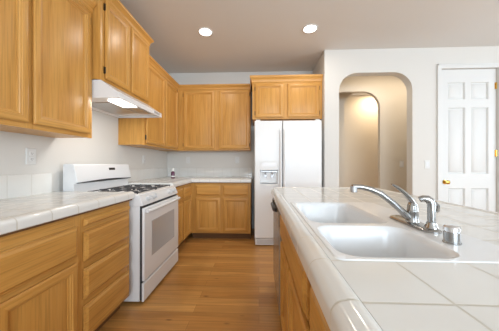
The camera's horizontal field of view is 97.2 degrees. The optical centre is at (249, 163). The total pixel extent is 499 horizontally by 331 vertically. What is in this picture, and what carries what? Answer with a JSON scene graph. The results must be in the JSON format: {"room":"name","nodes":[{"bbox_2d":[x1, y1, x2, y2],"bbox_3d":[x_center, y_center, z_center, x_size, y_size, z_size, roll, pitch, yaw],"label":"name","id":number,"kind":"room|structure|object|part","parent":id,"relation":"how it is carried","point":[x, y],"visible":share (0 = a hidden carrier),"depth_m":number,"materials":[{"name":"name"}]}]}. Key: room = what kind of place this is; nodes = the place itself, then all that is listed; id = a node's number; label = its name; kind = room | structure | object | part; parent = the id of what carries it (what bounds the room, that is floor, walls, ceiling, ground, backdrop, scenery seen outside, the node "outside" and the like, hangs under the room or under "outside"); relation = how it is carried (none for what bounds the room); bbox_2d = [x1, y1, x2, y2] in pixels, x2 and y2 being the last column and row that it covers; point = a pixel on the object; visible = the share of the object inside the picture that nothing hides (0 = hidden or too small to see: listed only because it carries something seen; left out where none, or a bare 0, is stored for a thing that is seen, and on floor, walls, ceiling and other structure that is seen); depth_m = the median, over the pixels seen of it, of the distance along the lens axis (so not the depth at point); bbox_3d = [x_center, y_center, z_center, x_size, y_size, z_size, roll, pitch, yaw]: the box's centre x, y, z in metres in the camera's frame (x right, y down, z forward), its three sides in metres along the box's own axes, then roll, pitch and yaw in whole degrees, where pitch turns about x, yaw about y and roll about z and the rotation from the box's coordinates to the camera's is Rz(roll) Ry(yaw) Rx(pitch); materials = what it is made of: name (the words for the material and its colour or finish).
{"room":"kitchen","nodes":[
{"label":"kitchen","id":0,"kind":"room"},
{"bbox_2d":[0,110,166,191],"bbox_3d":[-1.685,-0.240,0.148,0.120,2.740,7.790,0,0,2],"label":"wall","id":1,"kind":"structure","parent":0,"point":[52,154],"depth_m":1.90,"materials":[{"name":"white paint"}]},
{"bbox_2d":[0,173,51,198],"bbox_3d":[-1.579,0.146,1.067,0.013,0.149,1.315,0,0,2],"label":"backsplash","id":2,"kind":"structure","parent":1,"relation":"attached to","point":[11,186],"depth_m":1.52,"materials":[{"name":"tile"}]},
{"bbox_2d":[26,148,35,163],"bbox_3d":[-1.559,-0.055,1.574,0.009,0.115,0.070,0,0,2],"label":"wall outlet","id":3,"kind":"object","parent":1,"relation":"attached to","point":[30,152],"visible":1,"depth_m":1.57,"materials":[{"name":"white paint"}]},
{"bbox_2d":[0,0,95,137],"bbox_3d":[-1.414,-0.743,1.089,0.337,1.075,1.335,0,0,2],"label":"upper cabinet","id":4,"kind":"object","parent":1,"relation":"attached to","point":[46,45],"visible":1,"depth_m":1.37,"materials":[{"name":"brown wood"}]},
{"bbox_3d":[-1.281,-0.710,1.065,0.004,0.848,0.285,0,0,2],"label":"door panel","id":5,"kind":"part","parent":4,"relation":"part of","materials":[{"name":"brown wood"}]},
{"bbox_3d":[-1.274,-0.710,1.064,0.020,0.950,0.387,0,0,2],"label":"door","id":6,"kind":"part","parent":4,"relation":"part of","materials":[{"name":"brown wood"}]},
{"bbox_3d":[-1.255,-0.710,1.503,0.020,0.950,0.435,0,0,2],"label":"door","id":7,"kind":"part","parent":4,"relation":"part of","materials":[{"name":"brown wood"}]},
{"bbox_3d":[-1.262,-0.710,1.503,0.004,0.848,0.333,0,0,2],"label":"door panel","id":8,"kind":"part","parent":4,"relation":"part of","materials":[{"name":"brown wood"}]},
{"bbox_3d":[-1.414,-1.238,1.089,0.337,0.083,1.335,0,0,2],"label":"crown moulding","id":9,"kind":"part","parent":4,"relation":"part of","materials":[{"name":"brown wood"}]},
{"bbox_2d":[92,0,153,104],"bbox_3d":[-1.335,-1.055,2.147,0.404,0.760,0.851,0,0,2],"label":"upper cabinet","id":10,"kind":"object","parent":1,"relation":"attached to","point":[120,44],"visible":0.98,"depth_m":1.99,"materials":[{"name":"brown wood"}]},
{"bbox_3d":[-1.168,-1.022,1.967,0.020,0.645,0.340,0,0,2],"label":"door","id":11,"kind":"part","parent":10,"relation":"part of","materials":[{"name":"brown wood"}]},
{"bbox_3d":[-1.175,-1.022,1.968,0.004,0.543,0.238,0,0,2],"label":"door panel","id":12,"kind":"part","parent":10,"relation":"part of","materials":[{"name":"brown wood"}]},
{"bbox_2d":[92,80,161,117],"bbox_3d":[-1.279,-0.602,2.145,0.520,0.143,0.772,0,0,2],"label":"range hood","id":13,"kind":"object","parent":10,"relation":"attached to","point":[107,99],"visible":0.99,"depth_m":2.01,"materials":[{"name":"white metal"}]},
{"bbox_3d":[-1.335,-1.393,2.147,0.404,0.083,0.851,0,0,2],"label":"crown moulding","id":14,"kind":"part","parent":10,"relation":"part of","materials":[{"name":"brown wood"}]},
{"bbox_3d":[-1.152,-1.022,2.330,0.020,0.645,0.347,0,0,2],"label":"door","id":15,"kind":"part","parent":10,"relation":"part of","materials":[{"name":"brown wood"}]},
{"bbox_3d":[-1.160,-1.022,2.331,0.004,0.543,0.245,0,0,2],"label":"door panel","id":16,"kind":"part","parent":10,"relation":"part of","materials":[{"name":"brown wood"}]},
{"bbox_2d":[118,55,178,149],"bbox_3d":[-1.323,-0.749,3.064,0.348,1.058,1.048,0,0,2],"label":"upper cabinet","id":17,"kind":"object","parent":1,"relation":"attached to","point":[148,133],"visible":0.74,"depth_m":2.85,"materials":[{"name":"brown wood"}]},
{"bbox_3d":[-1.188,-0.715,2.807,0.020,0.940,0.503,0,0,2],"label":"door","id":18,"kind":"part","parent":17,"relation":"part of","materials":[{"name":"brown wood"}]},
{"bbox_3d":[-1.195,-0.715,2.808,0.004,0.838,0.401,0,0,2],"label":"door panel","id":19,"kind":"part","parent":17,"relation":"part of","materials":[{"name":"brown wood"}]},
{"bbox_3d":[-1.197,-0.718,3.058,0.020,0.995,1.048,0,0,2],"label":"frame","id":20,"kind":"part","parent":17,"relation":"part of","materials":[{"name":"brown wood"}]},
{"bbox_3d":[-1.323,-1.238,3.063,0.348,0.081,1.046,0,0,2],"label":"crown moulding","id":21,"kind":"part","parent":17,"relation":"part of","materials":[{"name":"brown wood"}]},
{"bbox_3d":[-1.166,-0.715,3.311,0.020,0.940,0.465,0,0,2],"label":"door","id":22,"kind":"part","parent":17,"relation":"part of","materials":[{"name":"brown wood"}]},
{"bbox_3d":[-1.173,-0.715,3.311,0.004,0.838,0.363,0,0,2],"label":"door panel","id":23,"kind":"part","parent":17,"relation":"part of","materials":[{"name":"brown wood"}]},
{"bbox_2d":[128,168,251,181],"bbox_3d":[-0.740,0.146,3.207,1.505,0.149,1.355,0,0,2],"label":"backsplash","id":24,"kind":"structure","parent":1,"relation":"attached to","point":[136,174],"depth_m":3.85,"materials":[{"name":"tile"}]},
{"bbox_2d":[98,229,281,330],"bbox_3d":[1.869,1.160,0.760,7.170,0.060,9.320,0,0,2],"label":"floor","id":25,"kind":"structure","parent":0,"point":[214,284],"depth_m":1.92,"materials":[{"name":"brown wood"}]},
{"bbox_2d":[0,216,77,330],"bbox_3d":[-1.270,0.704,0.833,0.624,0.852,0.835,0,0,2],"label":"base cabinet","id":26,"kind":"object","parent":25,"relation":"on","point":[39,265],"visible":0.92,"depth_m":1.01,"materials":[{"name":"brown wood"}]},
{"bbox_3d":[-0.970,0.430,0.825,0.024,0.170,0.785,0,0,2],"label":"drawer","id":27,"kind":"part","parent":26,"relation":"part of","materials":[{"name":"brown wood"}]},
{"bbox_3d":[-0.962,0.775,1.027,0.020,0.460,0.380,0,0,2],"label":"door","id":28,"kind":"part","parent":26,"relation":"part of","materials":[{"name":"brown wood"}]},
{"bbox_3d":[-0.970,0.775,1.028,0.004,0.358,0.278,0,0,2],"label":"door panel","id":29,"kind":"part","parent":26,"relation":"part of","materials":[{"name":"brown wood"}]},
{"bbox_2d":[0,191,134,236],"bbox_3d":[-1.262,0.250,1.078,0.645,0.068,1.365,0,0,2],"label":"countertop","id":30,"kind":"structure","parent":26,"relation":"on","point":[17,214],"depth_m":1.20,"materials":[{"name":"tile"}]},
{"bbox_2d":[78,201,129,330],"bbox_3d":[-1.241,0.704,1.493,0.624,0.852,0.487,0,0,2],"label":"base cabinet","id":31,"kind":"object","parent":25,"relation":"on","point":[103,234],"visible":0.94,"depth_m":1.40,"materials":[{"name":"brown wood"}]},
{"bbox_3d":[-0.941,0.915,1.483,0.024,0.190,0.437,0,0,2],"label":"drawer","id":32,"kind":"part","parent":31,"relation":"part of","materials":[{"name":"brown wood"}]},
{"bbox_3d":[-0.941,0.693,1.483,0.024,0.175,0.437,0,0,2],"label":"drawer","id":33,"kind":"part","parent":31,"relation":"part of","materials":[{"name":"brown wood"}]},
{"bbox_3d":[-0.941,0.477,1.483,0.024,0.175,0.437,0,0,2],"label":"drawer","id":34,"kind":"part","parent":31,"relation":"part of","materials":[{"name":"brown wood"}]},
{"bbox_2d":[63,164,179,301],"bbox_3d":[-1.146,0.565,2.152,0.719,1.131,0.765,0,0,2],"label":"gas range","id":35,"kind":"object","parent":25,"relation":"on","point":[153,212],"visible":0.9,"depth_m":1.93,"materials":[{"name":"white metal"}]},
{"bbox_2d":[95,185,174,197],"bbox_3d":[-1.145,0.258,2.152,0.560,0.025,0.765,0,0,2],"label":"cooktop","id":36,"kind":"object","parent":35,"relation":"in","point":[141,191],"depth_m":2.13,"materials":[{"name":"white metal"}]},
{"bbox_3d":[-0.877,0.295,2.140,0.078,0.090,0.763,0,0,2],"label":"control panel","id":37,"kind":"part","parent":35,"relation":"part of","materials":[{"name":"white metal"}]},
{"bbox_3d":[-0.840,1.034,2.139,0.020,0.149,0.749,0,0,2],"label":"storage drawer","id":38,"kind":"part","parent":35,"relation":"part of","materials":[{"name":"white metal"}]},
{"bbox_3d":[-0.839,0.650,2.139,0.022,0.590,0.749,0,0,2],"label":"oven door","id":39,"kind":"part","parent":35,"relation":"part of","materials":[{"name":"white metal"}]},
{"bbox_3d":[-0.809,0.384,2.137,0.045,0.028,0.712,0,0,2],"label":"oven handle","id":40,"kind":"part","parent":35,"relation":"part of","materials":[{"name":"white metal"}]},
{"bbox_2d":[176,183,190,247],"bbox_3d":[-1.179,0.704,2.921,0.624,0.852,0.755,0,0,2],"label":"base cabinet","id":41,"kind":"object","parent":25,"relation":"on","point":[184,192],"visible":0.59,"depth_m":2.94,"materials":[{"name":"brown wood"}]},
{"bbox_3d":[-0.896,0.752,2.729,0.004,0.403,0.233,0,0,2],"label":"door panel","id":42,"kind":"part","parent":41,"relation":"part of","materials":[{"name":"brown wood"}]},
{"bbox_3d":[-0.887,0.389,2.728,0.024,0.153,0.335,0,0,2],"label":"drawer","id":43,"kind":"part","parent":41,"relation":"part of","materials":[{"name":"brown wood"}]},
{"bbox_3d":[-0.889,0.752,2.728,0.020,0.505,0.335,0,0,2],"label":"door","id":44,"kind":"part","parent":41,"relation":"part of","materials":[{"name":"brown wood"}]},
{"bbox_3d":[-0.872,0.389,3.090,0.024,0.153,0.310,0,0,2],"label":"drawer","id":45,"kind":"part","parent":41,"relation":"part of","materials":[{"name":"brown wood"}]},
{"bbox_3d":[-0.873,0.752,3.091,0.020,0.505,0.310,0,0,2],"label":"door","id":46,"kind":"part","parent":41,"relation":"part of","materials":[{"name":"brown wood"}]},
{"bbox_3d":[-0.881,0.752,3.091,0.004,0.403,0.208,0,0,2],"label":"door panel","id":47,"kind":"part","parent":41,"relation":"part of","materials":[{"name":"brown wood"}]},
{"bbox_2d":[191,182,251,238],"bbox_3d":[-0.417,0.704,3.554,0.890,0.852,0.614,0,0,2],"label":"base cabinet","id":48,"kind":"object","parent":25,"relation":"on","point":[218,210],"visible":0.95,"depth_m":3.26,"materials":[{"name":"brown wood"}]},
{"bbox_2d":[128,176,252,186],"bbox_3d":[-0.734,0.250,3.204,1.518,0.068,1.362,0,0,2],"label":"countertop","id":49,"kind":"structure","parent":48,"relation":"on","point":[178,181],"depth_m":3.23,"materials":[{"name":"white tile"}]},
{"bbox_2d":[171,168,174,177],"bbox_3d":[-1.189,0.142,3.414,0.057,0.155,0.057,0,0,2],"label":"soap bottle","id":50,"kind":"object","parent":49,"relation":"on","point":[172,172],"visible":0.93,"depth_m":3.39,"materials":[{"name":"purple plastic"}]},
{"bbox_3d":[-0.885,0.244,2.917,0.050,0.056,0.777,0,0,2],"label":"edge trim","id":51,"kind":"part","parent":49,"relation":"part of","materials":[{"name":"white tile"}]},
{"bbox_3d":[-0.433,0.244,3.262,0.923,0.056,0.050,0,0,2],"label":"edge trim","id":52,"kind":"part","parent":49,"relation":"part of","materials":[{"name":"white tile"}]},
{"bbox_3d":[-0.617,0.389,3.268,0.365,0.153,0.024,0,0,2],"label":"drawer","id":53,"kind":"part","parent":48,"relation":"part of","materials":[{"name":"brown wood"}]},
{"bbox_3d":[-0.617,0.752,3.269,0.365,0.505,0.020,0,0,2],"label":"door","id":54,"kind":"part","parent":48,"relation":"part of","materials":[{"name":"brown wood"}]},
{"bbox_3d":[-0.617,0.752,3.277,0.263,0.403,0.004,0,0,2],"label":"door panel","id":55,"kind":"part","parent":48,"relation":"part of","materials":[{"name":"brown wood"}]},
{"bbox_3d":[-0.207,0.389,3.250,0.373,0.153,0.024,0,0,2],"label":"drawer","id":56,"kind":"part","parent":48,"relation":"part of","materials":[{"name":"brown wood"}]},
{"bbox_3d":[-0.207,0.752,3.252,0.373,0.505,0.020,0,0,2],"label":"door","id":57,"kind":"part","parent":48,"relation":"part of","materials":[{"name":"brown wood"}]},
{"bbox_3d":[-0.206,0.752,3.259,0.271,0.403,0.004,0,0,2],"label":"door panel","id":58,"kind":"part","parent":48,"relation":"part of","materials":[{"name":"brown wood"}]},
{"bbox_2d":[271,198,281,314],"bbox_3d":[0.494,0.704,1.751,0.639,0.852,0.590,0,0,2],"label":"dishwasher","id":59,"kind":"object","parent":25,"relation":"on","point":[277,239],"visible":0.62,"depth_m":1.64,"materials":[{"name":"grey metal"}]},
{"bbox_3d":[0.230,0.351,1.763,0.048,0.134,0.590,0,0,2],"label":"control panel","id":60,"kind":"part","parent":59,"relation":"part of","materials":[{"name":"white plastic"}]},
{"bbox_2d":[254,119,321,244],"bbox_3d":[0.541,0.259,3.382,0.914,1.742,0.840,0,0,2],"label":"refrigerator","id":61,"kind":"object","parent":25,"relation":"on","point":[286,153],"visible":0.7,"depth_m":3.01,"materials":[{"name":"white metal"}]},
{"bbox_3d":[0.248,0.126,3.011,0.320,0.348,0.006,0,0,2],"label":"dispenser panel","id":62,"kind":"part","parent":61,"relation":"part of","materials":[{"name":"white plastic"}]},
{"bbox_3d":[0.259,0.213,3.041,0.379,1.617,0.055,0,0,2],"label":"freezer door","id":63,"kind":"part","parent":61,"relation":"part of","materials":[{"name":"white metal"}]},
{"bbox_3d":[0.423,0.180,2.991,0.024,1.312,0.049,0,0,2],"label":"door handle","id":64,"kind":"part","parent":61,"relation":"part of","materials":[{"name":"white plastic"}]},
{"bbox_3d":[0.476,0.180,2.989,0.024,1.312,0.049,0,0,2],"label":"door handle","id":65,"kind":"part","parent":61,"relation":"part of","materials":[{"name":"white plastic"}]},
{"bbox_3d":[0.719,0.213,3.021,0.528,1.617,0.055,0,0,2],"label":"fresh food door","id":66,"kind":"part","parent":61,"relation":"part of","materials":[{"name":"white metal"}]},
{"bbox_2d":[280,215,330,330],"bbox_3d":[0.476,0.704,0.795,0.614,0.852,1.310,0,0,2],"label":"base cabinet","id":67,"kind":"object","parent":25,"relation":"on","point":[300,309],"visible":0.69,"depth_m":0.86,"materials":[{"name":"brown wood"}]},
{"bbox_3d":[0.209,0.752,1.245,0.004,0.403,0.273,0,0,2],"label":"door panel","id":68,"kind":"part","parent":67,"relation":"part of","materials":[{"name":"brown wood"}]},
{"bbox_3d":[0.202,0.752,1.245,0.020,0.505,0.375,0,0,2],"label":"door","id":69,"kind":"part","parent":67,"relation":"part of","materials":[{"name":"brown wood"}]},
{"bbox_3d":[0.192,0.752,0.850,0.004,0.403,0.273,0,0,2],"label":"door panel","id":70,"kind":"part","parent":67,"relation":"part of","materials":[{"name":"brown wood"}]},
{"bbox_3d":[0.185,0.752,0.850,0.020,0.505,0.375,0,0,2],"label":"door","id":71,"kind":"part","parent":67,"relation":"part of","materials":[{"name":"brown wood"}]},
{"bbox_2d":[271,187,498,330],"bbox_3d":[0.640,0.252,0.808,0.980,0.072,2.530,0,0,2],"label":"countertop","id":72,"kind":"structure","parent":67,"relation":"on","point":[350,295],"depth_m":0.42,"materials":[{"name":"tile"}]},
{"bbox_3d":[0.694,0.244,2.047,0.880,0.056,0.050,0,0,2],"label":"edge trim","id":73,"kind":"part","parent":72,"relation":"part of","materials":[{"name":"tile"}]},
{"bbox_3d":[0.176,0.244,0.828,0.050,0.056,2.430,0,0,2],"label":"edge trim","id":74,"kind":"part","parent":72,"relation":"part of","materials":[{"name":"tile"}]},
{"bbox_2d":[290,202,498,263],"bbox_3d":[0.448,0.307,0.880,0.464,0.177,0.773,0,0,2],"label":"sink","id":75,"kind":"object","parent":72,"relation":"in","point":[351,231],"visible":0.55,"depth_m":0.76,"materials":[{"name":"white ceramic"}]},
{"bbox_3d":[0.388,0.307,1.028,0.298,0.177,0.437,0,0,2],"label":"bowl","id":76,"kind":"part","parent":75,"relation":"part of","materials":[{"name":"white ceramic"}]},
{"bbox_3d":[0.371,0.307,0.646,0.298,0.177,0.268,0,0,2],"label":"bowl","id":77,"kind":"part","parent":75,"relation":"part of","materials":[{"name":"white ceramic"}]},
{"bbox_2d":[442,224,461,245],"bbox_3d":[0.560,0.193,0.608,0.041,0.050,0.041,0,0,2],"label":"air gap","id":78,"kind":"object","parent":75,"relation":"on","point":[451,232],"visible":1,"depth_m":0.60,"materials":[{"name":"silver metal"}]},
{"bbox_2d":[350,184,441,233],"bbox_3d":[0.496,0.145,0.801,0.250,0.146,0.224,0,0,2],"label":"faucet","id":79,"kind":"object","parent":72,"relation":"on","point":[410,216],"visible":1,"depth_m":0.79,"materials":[{"name":"silver metal"}]},
{"bbox_3d":[0.482,0.139,0.802,0.211,0.132,0.024,0,0,2],"label":"spout","id":80,"kind":"part","parent":79,"relation":"part of","materials":[{"name":"silver metal"}]},
{"bbox_3d":[0.559,0.112,0.799,0.087,0.080,0.029,0,0,2],"label":"lever","id":81,"kind":"part","parent":79,"relation":"part of","materials":[{"name":"silver metal"}]},
{"bbox_3d":[0.591,0.212,0.797,0.060,0.010,0.224,0,0,2],"label":"plate","id":82,"kind":"part","parent":79,"relation":"part of","materials":[{"name":"silver metal"}]},
{"bbox_2d":[418,195,439,228],"bbox_3d":[0.587,0.156,0.717,0.058,0.107,0.040,0,0,2],"label":"sprayer","id":83,"kind":"object","parent":79,"relation":"attached to","point":[433,207],"visible":1,"depth_m":0.71,"materials":[{"name":"silver metal"}]},
{"bbox_3d":[1.105,0.244,0.788,0.050,0.056,2.430,0,0,2],"label":"edge trim","id":84,"kind":"part","parent":72,"relation":"part of","materials":[{"name":"tile"}]},
{"bbox_2d":[167,71,311,228],"bbox_3d":[-0.184,-0.240,3.922,2.555,2.740,0.120,0,0,2],"label":"wall","id":85,"kind":"structure","parent":0,"point":[175,159],"depth_m":3.88,"materials":[{"name":"white paint"}]},
{"bbox_2d":[159,84,250,150],"bbox_3d":[-0.725,-0.749,3.705,1.490,1.058,0.356,0,0,2],"label":"upper cabinet","id":86,"kind":"object","parent":85,"relation":"attached to","point":[211,117],"visible":0.92,"depth_m":3.55,"materials":[{"name":"brown wood"}]},
{"bbox_3d":[-0.820,-0.715,3.558,0.504,0.940,0.020,0,0,2],"label":"door","id":87,"kind":"part","parent":86,"relation":"part of","materials":[{"name":"brown wood"}]},
{"bbox_3d":[-0.820,-0.715,3.566,0.402,0.838,0.004,0,0,2],"label":"door panel","id":88,"kind":"part","parent":86,"relation":"part of","materials":[{"name":"brown wood"}]},
{"bbox_3d":[-0.725,-1.238,3.705,1.490,0.081,0.356,0,0,2],"label":"crown moulding","id":89,"kind":"part","parent":86,"relation":"part of","materials":[{"name":"brown wood"}]},
{"bbox_3d":[-0.246,-0.715,3.534,0.489,0.940,0.020,0,0,2],"label":"door","id":90,"kind":"part","parent":86,"relation":"part of","materials":[{"name":"brown wood"}]},
{"bbox_3d":[-0.246,-0.715,3.541,0.387,0.838,0.004,0,0,2],"label":"door panel","id":91,"kind":"part","parent":86,"relation":"part of","materials":[{"name":"brown wood"}]},
{"bbox_2d":[250,74,322,125],"bbox_3d":[0.545,-0.978,3.510,1.058,0.635,0.636,0,0,2],"label":"upper cabinet","id":92,"kind":"object","parent":85,"relation":"attached to","point":[274,97],"visible":0.99,"depth_m":3.22,"materials":[{"name":"brown wood"}]},
{"bbox_3d":[0.290,-0.930,3.230,0.407,0.490,0.020,0,0,2],"label":"door","id":93,"kind":"part","parent":92,"relation":"part of","materials":[{"name":"brown wood"}]},
{"bbox_3d":[0.290,-0.930,3.237,0.305,0.388,0.004,0,0,2],"label":"door panel","id":94,"kind":"part","parent":92,"relation":"part of","materials":[{"name":"brown wood"}]},
{"bbox_3d":[0.545,-1.246,3.510,1.058,0.098,0.636,0,0,2],"label":"crown moulding","id":95,"kind":"part","parent":92,"relation":"part of","materials":[{"name":"brown wood"}]},
{"bbox_3d":[0.787,-0.930,3.209,0.457,0.490,0.020,0,0,2],"label":"door","id":96,"kind":"part","parent":92,"relation":"part of","materials":[{"name":"brown wood"}]},
{"bbox_3d":[0.788,-0.930,3.216,0.355,0.388,0.004,0,0,2],"label":"door panel","id":97,"kind":"part","parent":92,"relation":"part of","materials":[{"name":"brown wood"}]},
{"bbox_2d":[119,0,498,94],"bbox_3d":[1.869,-1.650,0.760,7.170,0.080,9.320,0,0,2],"label":"ceiling","id":98,"kind":"structure","parent":0,"point":[248,35],"depth_m":2.60,"materials":[{"name":"white paint"}]},
{"bbox_2d":[198,27,212,36],"bbox_3d":[-0.537,-1.606,2.681,0.184,0.008,0.184,0,0,2],"label":"recessed light","id":99,"kind":"object","parent":98,"relation":"in","point":[204,31],"visible":1,"depth_m":2.67,"materials":[{"name":"white paint"}]},
{"bbox_2d":[199,29,210,35],"bbox_3d":[-0.537,-1.607,2.681,0.145,0.004,0.145,0,0,2],"label":"diffuser","id":100,"kind":"object","parent":99,"relation":"attached to","point":[204,32],"depth_m":2.69,"materials":[{"name":"white"}]},
{"bbox_2d":[302,24,317,33],"bbox_3d":[0.720,-1.606,2.616,0.184,0.008,0.184,0,0,2],"label":"recessed light","id":101,"kind":"object","parent":98,"relation":"in","point":[310,28],"visible":1,"depth_m":2.61,"materials":[{"name":"white paint"}]},
{"bbox_2d":[304,25,315,32],"bbox_3d":[0.720,-1.607,2.616,0.145,0.004,0.145,0,0,2],"label":"diffuser","id":102,"kind":"object","parent":101,"relation":"attached to","point":[307,28],"depth_m":2.61,"materials":[{"name":"white"}]},
{"bbox_2d":[312,55,321,119],"bbox_3d":[1.132,-0.240,3.625,0.100,2.740,0.800,0,0,2],"label":"wall","id":103,"kind":"structure","parent":0,"point":[317,69],"depth_m":3.42,"materials":[{"name":"white paint"}]},
{"bbox_2d":[339,93,354,186],"bbox_3d":[2.286,-0.240,4.506,2.420,2.740,0.100,0,0,2],"label":"wall","id":104,"kind":"structure","parent":0,"point":[342,96],"depth_m":4.47,"materials":[{"name":"beige paint"}]},
{"bbox_2d":[344,95,377,187],"bbox_3d":[2.327,-0.240,5.215,2.600,2.740,0.120,0,0,2],"label":"wall","id":105,"kind":"structure","parent":0,"point":[360,111],"depth_m":5.14,"materials":[{"name":"beige paint"}]},
{"bbox_2d":[339,76,406,192],"bbox_3d":[2.331,-0.240,3.868,2.275,2.740,0.070,0,0,2],"label":"wall","id":106,"kind":"structure","parent":0,"point":[389,92],"depth_m":3.83,"materials":[{"name":"beige paint"}]},
{"bbox_2d":[322,46,498,211],"bbox_3d":[3.248,-0.240,3.073,4.375,2.740,0.120,0,0,2],"label":"wall","id":107,"kind":"structure","parent":0,"point":[416,68],"depth_m":3.06,"materials":[{"name":"white paint"}]},
{"bbox_2d":[424,160,429,168],"bbox_3d":[2.458,0.005,3.042,0.070,0.115,0.009,0,0,2],"label":"light switch","id":108,"kind":"object","parent":107,"relation":"attached to","point":[426,162],"visible":1,"depth_m":3.04,"materials":[{"name":"white paint"}]},
{"bbox_2d":[437,63,498,212],"bbox_3d":[3.021,-0.121,3.012,0.869,2.503,0.022,0,0,2],"label":"trim","id":109,"kind":"structure","parent":107,"relation":"attached to","point":[440,67],"depth_m":3.02,"materials":[{"name":"white paint"}]},
{"bbox_2d":[442,69,496,211],"bbox_3d":[3.024,-0.095,3.028,0.750,2.433,0.105,0,0,2],"label":"door","id":110,"kind":"structure","parent":107,"relation":"in","point":[469,152],"depth_m":3.05,"materials":[{"name":"white paint"}]},
{"bbox_3d":[2.871,-1.013,3.068,0.230,0.240,0.026,0,0,2],"label":"panel","id":111,"kind":"part","parent":110,"relation":"part of","materials":[{"name":"white paint"}]},
{"bbox_3d":[2.871,-0.323,3.068,0.230,0.920,0.026,0,0,2],"label":"panel","id":112,"kind":"part","parent":110,"relation":"part of","materials":[{"name":"white paint"}]},
{"bbox_3d":[2.871,0.610,3.068,0.230,0.545,0.026,0,0,2],"label":"panel","id":113,"kind":"part","parent":110,"relation":"part of","materials":[{"name":"white paint"}]},
{"bbox_3d":[3.181,-1.013,3.055,0.230,0.240,0.026,0,0,2],"label":"panel","id":114,"kind":"part","parent":110,"relation":"part of","materials":[{"name":"white paint"}]},
{"bbox_3d":[3.181,-0.323,3.055,0.230,0.920,0.026,0,0,2],"label":"panel","id":115,"kind":"part","parent":110,"relation":"part of","materials":[{"name":"white paint"}]},
{"bbox_3d":[3.181,0.610,3.055,0.230,0.545,0.026,0,0,2],"label":"panel","id":116,"kind":"part","parent":110,"relation":"part of","materials":[{"name":"white paint"}]}
]}

